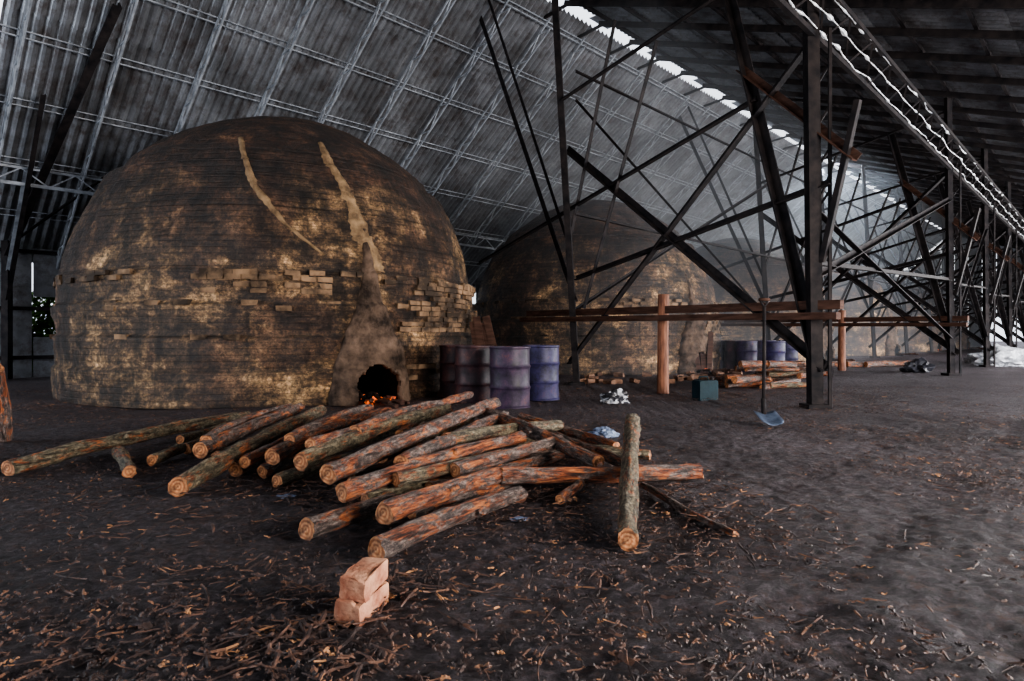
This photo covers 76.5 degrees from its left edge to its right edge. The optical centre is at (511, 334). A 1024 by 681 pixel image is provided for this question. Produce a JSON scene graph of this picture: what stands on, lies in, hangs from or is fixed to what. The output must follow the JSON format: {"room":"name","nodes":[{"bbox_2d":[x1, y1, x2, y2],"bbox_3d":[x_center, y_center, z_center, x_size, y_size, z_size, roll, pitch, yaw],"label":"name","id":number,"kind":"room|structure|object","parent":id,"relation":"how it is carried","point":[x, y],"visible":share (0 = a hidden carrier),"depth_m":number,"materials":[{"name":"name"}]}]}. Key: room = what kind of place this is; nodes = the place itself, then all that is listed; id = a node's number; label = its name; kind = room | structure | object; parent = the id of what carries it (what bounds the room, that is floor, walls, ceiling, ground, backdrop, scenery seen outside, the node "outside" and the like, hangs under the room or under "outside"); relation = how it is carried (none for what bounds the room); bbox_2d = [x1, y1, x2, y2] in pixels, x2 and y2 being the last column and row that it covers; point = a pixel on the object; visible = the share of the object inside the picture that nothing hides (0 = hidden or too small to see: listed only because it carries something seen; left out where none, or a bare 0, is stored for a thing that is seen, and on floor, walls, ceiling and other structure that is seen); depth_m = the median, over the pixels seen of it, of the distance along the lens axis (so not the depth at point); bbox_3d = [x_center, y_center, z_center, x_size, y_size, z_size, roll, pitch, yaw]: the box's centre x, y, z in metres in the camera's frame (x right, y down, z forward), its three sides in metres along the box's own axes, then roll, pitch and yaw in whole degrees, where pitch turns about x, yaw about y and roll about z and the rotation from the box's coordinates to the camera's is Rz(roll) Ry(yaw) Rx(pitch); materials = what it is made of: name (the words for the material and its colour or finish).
{"room":"industrial hall","nodes":[
{"label":"industrial hall","id":0,"kind":"room"},
{"bbox_2d":[0,247,475,377],"bbox_3d":[6.583,-0.550,35.751,0.146,3.200,76.207,0,0,43],"label":"wall","id":1,"kind":"structure","parent":0,"point":[45,271],"depth_m":16.03,"materials":[{"name":"metal"}]},
{"bbox_2d":[0,341,1023,680],"bbox_3d":[15.000,1.057,40.000,150.000,0.081,140.000,0,0,0],"label":"ground","id":2,"kind":"structure","parent":0,"point":[912,579],"depth_m":3.20,"materials":[{"name":"soil"}]},
{"bbox_2d":[0,363,13,442],"bbox_3d":[-5.003,0.678,6.310,0.238,0.860,0.670,0,0,-34],"label":"log","id":3,"kind":"object","parent":2,"relation":"on","point":[6,416],"visible":0.98,"depth_m":6.32,"materials":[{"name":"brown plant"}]},
{"bbox_2d":[32,291,55,368],"bbox_3d":[-12.628,-0.143,17.658,2.732,2.594,2.799,0,0,0],"label":"shrub","id":4,"kind":"object","parent":2,"relation":"on","point":[49,325],"visible":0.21,"depth_m":17.28,"materials":[{"name":"green plant"}]},
{"bbox_2d":[1,2,121,378],"bbox_3d":[-9.800,-2.667,13.954,4.697,7.433,3.318,0,0,0],"label":"truss","id":5,"kind":"object","parent":2,"relation":"on","point":[9,249],"depth_m":14.38,"materials":[{"name":"metal"}]},
{"bbox_2d":[111,446,136,477],"bbox_3d":[-3.080,0.996,5.151,0.116,0.112,1.007,0,0,-35],"label":"log","id":6,"kind":"object","parent":2,"relation":"on","point":[122,456],"visible":1,"depth_m":4.94,"materials":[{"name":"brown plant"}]},
{"bbox_2d":[1,411,249,475],"bbox_3d":[-3.486,0.961,6.316,0.187,0.162,3.020,0,0,11],"label":"log","id":7,"kind":"object","parent":2,"relation":"on","point":[14,466],"visible":0.88,"depth_m":5.71,"materials":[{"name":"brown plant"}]},
{"bbox_2d":[147,438,199,465],"bbox_3d":[-2.871,0.992,5.755,0.112,0.115,1.124,0,0,0],"label":"log","id":8,"kind":"object","parent":2,"relation":"on","point":[152,459],"visible":0.62,"depth_m":5.33,"materials":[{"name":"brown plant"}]},
{"bbox_2d":[176,420,231,443],"bbox_3d":[-3.193,0.998,6.920,0.102,0.113,1.471,0,0,-2],"label":"log","id":9,"kind":"object","parent":2,"relation":"on","point":[182,438],"visible":0.56,"depth_m":6.44,"materials":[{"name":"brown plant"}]},
{"bbox_2d":[211,439,277,456],"bbox_3d":[-2.362,0.998,5.803,0.098,0.107,0.823,0,0,16],"label":"log","id":10,"kind":"object","parent":2,"relation":"on","point":[217,451],"visible":0.06,"depth_m":5.43,"materials":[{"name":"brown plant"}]},
{"bbox_2d":[193,403,304,458],"bbox_3d":[-2.400,0.845,6.239,0.177,0.174,2.314,0,2,1],"label":"log","id":11,"kind":"object","parent":10,"relation":"on","point":[204,448],"visible":0.99,"depth_m":5.66,"materials":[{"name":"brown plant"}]},
{"bbox_2d":[200,403,291,440],"bbox_3d":[-2.454,0.813,6.166,0.179,0.131,1.927,0,1,1],"label":"log","id":12,"kind":"object","parent":11,"relation":"on","point":[210,435],"visible":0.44,"depth_m":5.81,"materials":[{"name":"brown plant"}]},
{"bbox_2d":[167,405,326,496],"bbox_3d":[-2.123,0.909,5.709,0.157,0.256,3.141,0,0,0],"label":"log","id":13,"kind":"object","parent":2,"relation":"on","point":[209,468],"visible":0.92,"depth_m":4.83,"materials":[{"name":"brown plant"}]},
{"bbox_2d":[228,459,265,476],"bbox_3d":[-1.975,0.985,5.796,0.125,0.128,1.975,0,0,5],"label":"log","id":14,"kind":"object","parent":2,"relation":"on","point":[235,469],"visible":0.09,"depth_m":4.82,"materials":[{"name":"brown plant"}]},
{"bbox_2d":[239,437,283,467],"bbox_3d":[-1.876,0.895,5.289,0.116,0.166,1.084,0,0,8],"label":"log","id":15,"kind":"object","parent":14,"relation":"on","point":[257,455],"visible":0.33,"depth_m":4.86,"materials":[{"name":"wood"}]},
{"bbox_2d":[0,163,505,249],"bbox_3d":[8.110,-3.420,33.955,0.070,0.410,75.684,0,0,43],"label":"roof truss","id":16,"kind":"object","parent":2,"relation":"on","point":[44,186],"visible":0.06,"depth_m":14.56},
{"bbox_2d":[0,0,1023,284],"bbox_3d":[16.725,-5.333,26.765,27.426,7.493,75.412,0,0,43],"label":"rafters","id":17,"kind":"object","parent":16,"relation":"on","point":[935,216],"visible":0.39,"depth_m":18.04,"materials":[{"name":"metal"}]},
{"bbox_2d":[0,0,1023,266],"bbox_3d":[16.345,-5.306,26.461,27.580,6.988,75.978,0,0,43],"label":"purlins","id":18,"kind":"object","parent":17,"relation":"on","point":[770,11],"visible":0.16,"depth_m":17.21,"materials":[{"name":"metal"}]},
{"bbox_2d":[0,0,941,293],"bbox_3d":[12.759,-5.336,36.524,9.117,7.163,66.180,0,0,43],"label":"sheet","id":19,"kind":"object","parent":18,"relation":"on","point":[159,36],"visible":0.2,"depth_m":16.55,"materials":[{"name":"metal"}]},
{"bbox_2d":[583,7,1023,221],"bbox_3d":[19.712,-5.750,23.309,18.536,6.630,75.978,0,0,43],"label":"corrugated roof","id":20,"kind":"structure","parent":18,"relation":"on","point":[987,19],"depth_m":16.52,"materials":[{"name":"metal"}]},
{"bbox_2d":[49,116,476,408],"bbox_3d":[-4.590,-1.596,13.055,7.831,5.292,8.112,0,0,0],"label":"charcoal kiln","id":21,"kind":"object","parent":2,"relation":"on","point":[257,261],"visible":0.96,"depth_m":9.87,"materials":[{"name":"brick"}]},
{"bbox_2d":[328,228,410,405],"bbox_3d":[-2.195,-0.303,10.135,1.360,2.795,0.750,0,0,-28],"label":"hood","id":22,"kind":"object","parent":21,"relation":"attached to","point":[369,315],"depth_m":10.07,"materials":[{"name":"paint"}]},
{"bbox_2d":[257,449,303,478],"bbox_3d":[-1.633,0.968,5.110,0.111,0.160,0.867,0,0,26],"label":"log","id":23,"kind":"object","parent":2,"relation":"on","point":[264,470],"visible":0.28,"depth_m":4.78,"materials":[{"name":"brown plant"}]},
{"bbox_2d":[265,407,391,464],"bbox_3d":[-1.539,0.841,5.766,0.192,0.199,2.205,0,0,11],"label":"log","id":24,"kind":"object","parent":23,"relation":"on","point":[281,451],"visible":0.64,"depth_m":5.29,"materials":[{"name":"wood"}]},
{"bbox_2d":[284,404,373,442],"bbox_3d":[-1.590,0.764,5.815,0.159,0.124,1.760,0,2,8],"label":"log","id":25,"kind":"object","parent":24,"relation":"on","point":[298,433],"visible":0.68,"depth_m":5.53,"materials":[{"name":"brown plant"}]},
{"bbox_2d":[331,420,431,455],"bbox_3d":[-1.157,0.884,5.855,0.111,0.130,1.737,0,1,22],"label":"log","id":26,"kind":"object","parent":23,"relation":"on","point":[384,435],"visible":0.17,"depth_m":5.71,"materials":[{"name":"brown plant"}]},
{"bbox_2d":[395,391,473,434],"bbox_3d":[-0.776,0.789,7.035,0.168,0.151,3.310,0,1,6],"label":"log","id":27,"kind":"object","parent":26,"relation":"on","point":[456,398],"visible":0.56,"depth_m":7.53,"materials":[{"name":"wood"}]},
{"bbox_2d":[293,404,452,471],"bbox_3d":[-1.048,0.805,5.446,0.145,0.235,2.278,0,0,20],"label":"log","id":28,"kind":"object","parent":27,"relation":"on","point":[311,456],"visible":0.92,"depth_m":4.96,"materials":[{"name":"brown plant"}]},
{"bbox_2d":[305,417,370,447],"bbox_3d":[-1.215,0.757,5.318,0.135,0.102,1.601,0,1,13],"label":"log","id":29,"kind":"object","parent":28,"relation":"on","point":[316,440],"visible":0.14,"depth_m":4.66,"materials":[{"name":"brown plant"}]},
{"bbox_2d":[350,400,443,432],"bbox_3d":[-0.987,0.721,5.769,0.144,0.169,1.572,0,0,18],"label":"log","id":30,"kind":"object","parent":28,"relation":"on","point":[362,426],"visible":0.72,"depth_m":5.60,"materials":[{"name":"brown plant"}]},
{"bbox_2d":[272,452,351,486],"bbox_3d":[-1.419,0.969,4.715,0.107,0.132,0.737,0,0,30],"label":"log","id":31,"kind":"object","parent":2,"relation":"on","point":[282,478],"visible":0.58,"depth_m":4.51,"materials":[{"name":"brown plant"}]},
{"bbox_2d":[298,492,395,539],"bbox_3d":[-0.879,0.986,3.597,0.117,0.120,0.692,0,0,28],"label":"log","id":32,"kind":"object","parent":2,"relation":"on","point":[315,525],"visible":0.83,"depth_m":3.44,"materials":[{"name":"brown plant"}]},
{"bbox_2d":[334,581,388,626],"bbox_3d":[-0.567,1.012,2.462,0.111,0.097,0.225,0,0,17],"label":"brick","id":33,"kind":"object","parent":2,"relation":"on","point":[346,610],"visible":0.75,"depth_m":2.37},
{"bbox_2d":[339,557,387,602],"bbox_3d":[-0.563,0.932,2.481,0.105,0.097,0.227,0,0,11],"label":"brick","id":34,"kind":"object","parent":33,"relation":"on","point":[362,579],"visible":1,"depth_m":2.42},
{"bbox_2d":[349,458,394,476],"bbox_3d":[-0.691,0.953,5.284,0.146,0.116,1.563,0,1,39],"label":"log","id":35,"kind":"object","parent":2,"relation":"on","point":[377,466],"visible":0.11,"depth_m":4.82,"materials":[{"name":"brown wood"}]},
{"bbox_2d":[379,417,474,463],"bbox_3d":[-0.669,0.823,5.436,0.131,0.126,1.758,0,2,18],"label":"log","id":36,"kind":"object","parent":35,"relation":"on","point":[450,429],"visible":0.21,"depth_m":5.53,"materials":[{"name":"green wood"}]},
{"bbox_2d":[319,397,500,484],"bbox_3d":[-0.624,0.775,5.324,0.219,0.290,2.903,0,0,20],"label":"log","id":37,"kind":"object","parent":36,"relation":"on","point":[331,472],"visible":0.95,"depth_m":4.57,"materials":[{"name":"brown wood"}]},
{"bbox_2d":[361,476,449,500],"bbox_3d":[-0.660,0.996,4.184,0.113,0.098,0.690,0,0,44],"label":"log","id":38,"kind":"object","parent":2,"relation":"on","point":[404,489],"visible":0.33,"depth_m":4.09,"materials":[{"name":"brown wood"}]},
{"bbox_2d":[335,431,526,502],"bbox_3d":[-0.469,0.874,4.536,0.134,0.194,1.883,0,0,35],"label":"log","id":39,"kind":"object","parent":38,"relation":"on","point":[346,491],"visible":0.82,"depth_m":4.29,"materials":[{"name":"wood"}]},
{"bbox_2d":[393,410,508,463],"bbox_3d":[-0.401,0.800,5.254,0.134,0.129,2.130,0,2,18],"label":"log","id":40,"kind":"object","parent":39,"relation":"on","point":[439,443],"visible":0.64,"depth_m":4.75,"materials":[{"name":"brown wood"}]},
{"bbox_2d":[439,345,455,398],"bbox_3d":[-0.926,0.608,10.945,0.614,0.885,0.614,0,0,-44],"label":"drum","id":41,"kind":"object","parent":2,"relation":"on","point":[447,352],"visible":0.48,"depth_m":10.69,"materials":[{"name":"paint"}]},
{"bbox_2d":[368,486,527,558],"bbox_3d":[-0.288,0.989,3.533,0.172,0.123,1.266,0,0,34],"label":"log","id":42,"kind":"object","parent":2,"relation":"on","point":[387,544],"visible":0.94,"depth_m":3.38,"materials":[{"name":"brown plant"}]},
{"bbox_2d":[407,483,519,518],"bbox_3d":[-0.265,1.000,4.128,0.114,0.111,1.063,0,0,38],"label":"log","id":43,"kind":"object","parent":2,"relation":"on","point":[472,494],"visible":0.39,"depth_m":4.03,"materials":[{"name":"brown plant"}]},
{"bbox_2d":[375,465,507,524],"bbox_3d":[-0.358,0.926,3.890,0.155,0.128,1.179,0,0,32],"label":"log","id":44,"kind":"object","parent":43,"relation":"on","point":[390,510],"visible":0.98,"depth_m":3.68,"materials":[{"name":"wood"}]},
{"bbox_2d":[454,345,491,403],"bbox_3d":[-0.595,0.608,10.172,0.614,0.885,0.616,0,0,32],"label":"drum","id":45,"kind":"object","parent":2,"relation":"on","point":[472,362],"visible":0.76,"depth_m":9.91,"materials":[{"name":"paint"}]},
{"bbox_2d":[469,315,496,345],"bbox_3d":[-0.436,0.351,11.942,0.721,1.441,0.386,0,0,0],"label":"planks","id":46,"kind":"object","parent":2,"relation":"on","point":[481,333],"visible":0.36,"depth_m":12.04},
{"bbox_2d":[424,450,564,486],"bbox_3d":[-0.081,0.992,4.790,0.138,0.146,1.505,0,0,38],"label":"log","id":47,"kind":"object","parent":2,"relation":"on","point":[544,459],"visible":0.35,"depth_m":5.05,"materials":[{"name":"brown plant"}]},
{"bbox_2d":[391,449,501,486],"bbox_3d":[-0.407,0.886,4.374,0.098,0.115,0.946,0,0,42],"label":"log","id":48,"kind":"object","parent":47,"relation":"on","point":[405,477],"visible":0.62,"depth_m":4.14,"materials":[{"name":"brown wood"}]},
{"bbox_2d":[450,434,563,476],"bbox_3d":[-0.004,0.871,4.782,0.124,0.139,1.255,0,0,38],"label":"log","id":49,"kind":"object","parent":47,"relation":"on","point":[473,464],"visible":0.91,"depth_m":4.63,"materials":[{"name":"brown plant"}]},
{"bbox_2d":[489,346,530,408],"bbox_3d":[-0.029,0.608,9.502,0.614,0.885,0.614,0,0,16],"label":"drum","id":50,"kind":"object","parent":2,"relation":"on","point":[509,366],"visible":0.93,"depth_m":9.25,"materials":[{"name":"paint"}]},
{"bbox_2d":[0,385,1023,680],"bbox_3d":[3.115,1.034,15.868,17.533,0.106,26.702,0,0,45],"label":"litter","id":51,"kind":"object","parent":2,"relation":"on","point":[383,652],"visible":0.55,"depth_m":2.52,"materials":[{"name":"wood"}]},
{"bbox_2d":[523,345,559,400],"bbox_3d":[0.473,0.608,10.619,0.617,0.885,0.613,0,0,16],"label":"drum","id":52,"kind":"object","parent":2,"relation":"on","point":[544,359],"visible":0.7,"depth_m":10.35,"materials":[{"name":"paint"}]},
{"bbox_2d":[359,370,742,395],"bbox_3d":[1.408,1.010,14.868,11.010,0.141,4.625,0,0,-25],"label":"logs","id":53,"kind":"object","parent":2,"relation":"on","point":[591,378],"visible":0.32,"depth_m":14.99},
{"bbox_2d":[518,435,603,459],"bbox_3d":[0.449,0.994,5.806,0.124,0.114,1.104,0,0,45],"label":"log","id":54,"kind":"object","parent":2,"relation":"on","point":[550,450],"visible":0.08,"depth_m":5.51,"materials":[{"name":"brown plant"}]},
{"bbox_2d":[517,412,619,446],"bbox_3d":[0.485,0.901,6.143,0.142,0.218,1.328,0,0,-38],"label":"log","id":55,"kind":"object","parent":54,"relation":"on","point":[574,433],"visible":0.5,"depth_m":5.95,"materials":[{"name":"wood"}]},
{"bbox_2d":[441,420,563,444],"bbox_3d":[-0.042,0.822,5.556,0.128,0.149,1.543,0,0,39],"label":"log","id":56,"kind":"object","parent":55,"relation":"on","point":[468,435],"visible":0.73,"depth_m":5.38,"materials":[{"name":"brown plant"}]},
{"bbox_2d":[555,479,584,504],"bbox_3d":[0.451,1.005,4.415,0.089,0.070,0.945,0,0,18],"label":"log","id":57,"kind":"object","parent":2,"relation":"on","point":[578,484],"visible":0.6,"depth_m":4.12,"materials":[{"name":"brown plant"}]},
{"bbox_2d":[510,438,651,459],"bbox_3d":[0.518,0.976,5.637,1.365,0.107,0.156,2,1,23],"label":"log","id":58,"kind":"object","parent":2,"relation":"on","point":[646,454],"visible":0.21,"depth_m":5.46,"materials":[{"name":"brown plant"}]},
{"bbox_2d":[415,436,499,447],"bbox_3d":[-0.316,0.870,5.431,0.121,0.120,1.333,0,-2,35],"label":"log","id":59,"kind":"object","parent":58,"relation":"on","point":[421,442],"visible":0.06,"depth_m":4.97,"materials":[{"name":"wood"}]},
{"bbox_2d":[477,408,604,466],"bbox_3d":[0.157,0.835,5.543,0.149,0.292,1.851,0,0,-30],"label":"log","id":60,"kind":"object","parent":59,"relation":"on","point":[589,458],"visible":0.74,"depth_m":5.22,"materials":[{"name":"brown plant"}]},
{"bbox_2d":[548,429,640,465],"bbox_3d":[0.609,0.945,5.467,0.104,0.173,1.560,0,0,-26],"label":"log","id":61,"kind":"object","parent":2,"relation":"on","point":[609,457],"visible":0.44,"depth_m":5.22,"materials":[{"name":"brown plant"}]},
{"bbox_2d":[501,461,703,485],"bbox_3d":[0.640,0.954,4.486,1.498,0.167,0.155,0,0,-14],"label":"log","id":62,"kind":"object","parent":2,"relation":"on","point":[511,475],"visible":0.82,"depth_m":4.41,"materials":[{"name":"wood"}]},
{"bbox_2d":[588,426,619,437],"bbox_3d":[0.947,1.003,6.752,0.322,0.095,0.328,0,0,-36],"label":"plastic bag","id":63,"kind":"object","parent":2,"relation":"on","point":[605,431],"visible":0.81,"depth_m":6.68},
{"bbox_2d":[473,200,741,374],"bbox_3d":[2.596,-1.598,20.882,7.861,5.364,7.788,0,0,2],"label":"charcoal kiln","id":64,"kind":"object","parent":2,"relation":"on","point":[528,275],"visible":0.73,"depth_m":17.66,"materials":[{"name":"brick"}]},
{"bbox_2d":[677,274,712,373],"bbox_3d":[5.050,-0.308,17.814,0.797,2.784,1.335,0,0,30],"label":"hood","id":65,"kind":"object","parent":64,"relation":"attached to","point":[692,336],"depth_m":17.66,"materials":[{"name":"paint"}]},
{"bbox_2d":[600,388,629,403],"bbox_3d":[1.594,0.935,10.033,0.478,0.230,0.290,0,0,0],"label":"plastic bag","id":66,"kind":"object","parent":2,"relation":"on","point":[615,396],"visible":0.98,"depth_m":9.95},
{"bbox_2d":[617,413,641,551],"bbox_3d":[0.837,0.882,4.554,0.158,0.331,2.894,0,0,11],"label":"log","id":67,"kind":"object","parent":2,"relation":"on","point":[628,535],"visible":1,"depth_m":3.87,"materials":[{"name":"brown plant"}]},
{"bbox_2d":[477,0,861,408],"bbox_3d":[1.666,-4.361,13.058,0.670,10.829,10.468,0,0,-37],"label":"roof frame","id":68,"kind":"object","parent":2,"relation":"on","point":[808,288],"visible":0.99,"depth_m":10.06,"materials":[{"name":"metal"}]},
{"bbox_2d":[575,69,1023,338],"bbox_3d":[19.123,-2.743,28.872,5.214,5.684,48.709,0,0,43],"label":"lengthwise bracing","id":69,"kind":"object","parent":68,"relation":"attached to","point":[840,262],"visible":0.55,"depth_m":16.10,"materials":[{"name":"metal"}]},
{"bbox_2d":[519,294,843,393],"bbox_3d":[2.437,0.159,12.008,0.327,1.781,7.393,0,0,-35],"label":"rail","id":70,"kind":"object","parent":2,"relation":"on","point":[663,309],"visible":0.99,"depth_m":11.56,"materials":[{"name":"wood"}]},
{"bbox_2d":[640,482,738,536],"bbox_3d":[1.006,1.020,3.841,0.062,0.055,1.034,0,2,-15],"label":"log","id":71,"kind":"object","parent":2,"relation":"on","point":[715,525],"visible":0.98,"depth_m":3.75,"materials":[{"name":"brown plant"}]},
{"bbox_2d":[695,331,712,373],"bbox_3d":[4.918,0.489,17.750,1.312,1.177,0.536,0,0,0],"label":"planks","id":72,"kind":"object","parent":2,"relation":"on","point":[702,357],"visible":0.26,"depth_m":17.68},
{"bbox_2d":[692,376,717,400],"bbox_3d":[3.102,0.852,10.441,0.360,0.387,0.200,0,0,-23],"label":"jerrycan","id":73,"kind":"object","parent":2,"relation":"on","point":[701,389],"visible":0.98,"depth_m":10.36,"materials":[{"name":"green paint"}]},
{"bbox_2d":[724,340,735,369],"bbox_3d":[6.591,0.608,19.240,0.616,0.885,0.615,0,0,-17],"label":"drum","id":74,"kind":"object","parent":2,"relation":"on","point":[730,345],"visible":0.49,"depth_m":19.05,"materials":[{"name":"paint"}]},
{"bbox_2d":[735,341,757,371],"bbox_3d":[6.754,0.608,18.728,0.616,0.885,0.616,0,0,9],"label":"drum","id":75,"kind":"object","parent":2,"relation":"on","point":[745,350],"visible":0.77,"depth_m":18.48,"materials":[{"name":"paint"}]},
{"bbox_2d":[740,379,771,386],"bbox_3d":[4.792,0.975,13.004,0.801,0.220,0.168,0,0,18],"label":"log","id":76,"kind":"object","parent":2,"relation":"on","point":[755,384],"visible":0.3,"depth_m":12.93,"materials":[{"name":"wood"}]},
{"bbox_2d":[731,375,766,383],"bbox_3d":[4.752,0.870,12.817,1.290,0.142,0.179,1,0,-40],"label":"log","id":77,"kind":"object","parent":76,"relation":"on","point":[739,379],"visible":0.77,"depth_m":12.54,"materials":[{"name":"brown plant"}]},
{"bbox_2d":[767,371,805,376],"bbox_3d":[5.741,0.764,13.049,1.217,0.136,0.123,-2,0,-1],"label":"log","id":78,"kind":"object","parent":77,"relation":"on","point":[771,374],"visible":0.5,"depth_m":13.01,"materials":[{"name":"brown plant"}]},
{"bbox_2d":[744,367,774,371],"bbox_3d":[5.013,0.671,12.873,1.099,0.152,0.145,0,0,-29],"label":"log","id":79,"kind":"object","parent":78,"relation":"on","point":[753,369],"visible":0.4,"depth_m":12.65,"materials":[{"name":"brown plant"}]},
{"bbox_2d":[767,361,796,367],"bbox_3d":[5.189,0.571,12.515,0.652,0.151,0.127,0,0,-18],"label":"log","id":80,"kind":"object","parent":79,"relation":"on","point":[779,364],"visible":1,"depth_m":12.47,"materials":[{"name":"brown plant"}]},
{"bbox_2d":[738,360,793,367],"bbox_3d":[4.882,0.563,12.471,1.213,0.171,0.160,0,0,-17],"label":"log","id":81,"kind":"object","parent":80,"relation":"on","point":[749,364],"visible":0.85,"depth_m":12.34,"materials":[{"name":"wood"}]},
{"bbox_2d":[753,298,783,425],"bbox_3d":[2.973,0.295,7.533,0.260,1.469,0.369,0,0,0],"label":"shovel","id":82,"kind":"object","parent":2,"relation":"on","point":[773,418],"visible":1,"depth_m":7.67,"materials":[{"name":"metal"}]},
{"bbox_2d":[695,238,854,360],"bbox_3d":[9.785,-1.579,28.496,7.828,5.285,8.010,0,0,0],"label":"charcoal kiln","id":83,"kind":"object","parent":2,"relation":"on","point":[777,272],"visible":0.27,"depth_m":25.34,"materials":[{"name":"brick"}]},
{"bbox_2d":[823,311,834,359],"bbox_3d":[12.224,-0.313,25.526,1.407,2.775,0.743,0,0,-45],"label":"hood","id":84,"kind":"object","parent":83,"relation":"attached to","point":[825,331],"depth_m":25.31,"materials":[{"name":"paint"}]},
{"bbox_2d":[766,341,785,360],"bbox_3d":[7.161,0.608,17.780,0.612,0.885,0.613,0,0,15],"label":"drum","id":85,"kind":"object","parent":2,"relation":"on","point":[775,350],"visible":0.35,"depth_m":17.52,"materials":[{"name":"paint"}]},
{"bbox_2d":[770,382,805,388],"bbox_3d":[5.483,0.977,12.618,0.956,0.138,0.114,0,0,0],"label":"log","id":86,"kind":"object","parent":2,"relation":"on","point":[787,384],"visible":0.68,"depth_m":12.58,"materials":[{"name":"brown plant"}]},
{"bbox_2d":[778,340,798,360],"bbox_3d":[8.909,0.608,20.963,0.613,0.885,0.616,0,0,18],"label":"drum","id":87,"kind":"object","parent":2,"relation":"on","point":[791,354],"depth_m":20.69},
{"bbox_2d":[678,96,980,375],"bbox_3d":[8.701,-4.361,20.577,0.670,10.829,10.468,0,0,-37],"label":"steel roof frame","id":88,"kind":"object","parent":2,"relation":"on","point":[949,344],"visible":0.73,"depth_m":17.68,"materials":[{"name":"metal"}]},
{"bbox_2d":[721,310,968,370],"bbox_3d":[9.472,0.159,19.527,0.327,1.781,7.393,0,0,-35],"label":"rail","id":89,"kind":"object","parent":2,"relation":"on","point":[841,324],"visible":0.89,"depth_m":18.91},
{"bbox_2d":[822,269,917,355],"bbox_3d":[16.991,-1.583,36.199,7.835,5.321,7.991,0,0,0],"label":"charcoal kiln","id":90,"kind":"object","parent":2,"relation":"on","point":[858,338],"visible":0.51,"depth_m":32.70,"materials":[{"name":"brick"}]},
{"bbox_2d":[885,308,900,355],"bbox_3d":[19.413,-0.300,33.230,1.389,2.799,0.751,0,0,-42],"label":"hood","id":91,"kind":"object","parent":90,"relation":"attached to","point":[892,347],"depth_m":32.95,"materials":[{"name":"paint"}]},
{"bbox_2d":[748,138,1010,366],"bbox_3d":[12.936,-4.361,25.103,0.670,10.829,10.468,0,0,-37],"label":"roof frame","id":92,"kind":"object","parent":2,"relation":"on","point":[985,342],"visible":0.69,"depth_m":21.87,"materials":[{"name":"metal"}]},
{"bbox_2d":[864,361,896,366],"bbox_3d":[12.241,0.966,21.533,1.258,0.227,0.253,0,0,-15],"label":"log","id":93,"kind":"object","parent":2,"relation":"on","point":[872,363],"visible":0.98,"depth_m":21.47,"materials":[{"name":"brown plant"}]},
{"bbox_2d":[872,274,946,351],"bbox_3d":[24.184,-1.595,44.014,7.886,5.370,7.811,0,0,5],"label":"charcoal kiln","id":94,"kind":"object","parent":2,"relation":"on","point":[918,343],"visible":0.24,"depth_m":40.35,"materials":[{"name":"brick"}]},
{"bbox_2d":[931,312,941,351],"bbox_3d":[26.627,-0.305,40.920,0.751,2.790,1.395,0,0,45],"label":"hood","id":95,"kind":"object","parent":94,"relation":"attached to","point":[937,347],"depth_m":40.72,"materials":[{"name":"paint"}]},
{"bbox_2d":[799,164,1023,357],"bbox_3d":[17.171,-4.361,29.629,0.670,10.829,10.468,0,0,-37],"label":"roof frame","id":96,"kind":"object","parent":2,"relation":"on","point":[1008,340],"visible":0.56,"depth_m":27.18,"materials":[{"name":"metal"}]},
{"bbox_2d":[772,0,1023,241],"bbox_3d":[17.095,-4.550,22.762,0.341,0.580,59.011,0,0,43],"label":"truss","id":97,"kind":"object","parent":96,"relation":"attached to","point":[789,9],"visible":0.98,"depth_m":12.16,"materials":[{"name":"metal"}]},
{"bbox_2d":[899,357,934,372],"bbox_3d":[11.446,0.833,18.457,0.798,0.434,0.929,0,0,0],"label":"heap","id":98,"kind":"object","parent":2,"relation":"on","point":[920,365],"visible":1,"depth_m":18.22,"materials":[{"name":"black plastic"}]},
{"bbox_2d":[840,187,1023,353],"bbox_3d":[21.474,-4.361,34.228,0.670,10.829,10.468,0,0,-37],"label":"roof frame","id":99,"kind":"object","parent":2,"relation":"on","point":[906,340],"visible":0.43,"depth_m":34.00,"materials":[{"name":"metal"}]},
{"bbox_2d":[868,204,1023,351],"bbox_3d":[25.708,-4.361,38.754,0.670,10.829,10.468,0,0,-37],"label":"roof frame","id":100,"kind":"object","parent":2,"relation":"on","point":[930,343],"visible":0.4,"depth_m":38.99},
{"bbox_2d":[910,281,982,348],"bbox_3d":[31.385,-1.593,51.670,7.862,5.373,7.851,0,0,8],"label":"charcoal kiln","id":101,"kind":"object","parent":2,"relation":"on","point":[964,337],"visible":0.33,"depth_m":48.19,"materials":[{"name":"brick"}]},
{"bbox_2d":[962,321,969,348],"bbox_3d":[33.817,-0.303,48.622,1.394,2.793,0.752,0,0,-29],"label":"hood","id":102,"kind":"object","parent":101,"relation":"attached to","point":[964,338],"depth_m":48.25,"materials":[{"name":"paint"}]},
{"bbox_2d":[901,217,1023,337],"bbox_3d":[29.943,-4.361,43.280,0.670,10.829,10.468,0,0,-37],"label":"roof frame","id":103,"kind":"object","parent":2,"relation":"on","point":[942,218],"visible":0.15,"depth_m":43.30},
{"bbox_2d":[913,231,1023,348],"bbox_3d":[34.177,-4.361,47.806,0.670,10.829,10.468,0,0,-37],"label":"roof frame","id":104,"kind":"object","parent":2,"relation":"on","point":[977,291],"visible":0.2,"depth_m":47.83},
{"bbox_2d":[967,343,1023,366],"bbox_3d":[16.715,0.665,22.040,2.140,0.771,1.362,0,0,0],"label":"sacks","id":105,"kind":"object","parent":2,"relation":"on","point":[1005,356],"visible":0.71,"depth_m":21.61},
{"bbox_2d":[904,238,1023,346],"bbox_3d":[42.763,-3.903,54.040,27.962,9.906,0.040,0,0,43],"label":"wall","id":106,"kind":"structure","parent":0,"point":[974,327],"depth_m":56.44,"materials":[{"name":"metal"}]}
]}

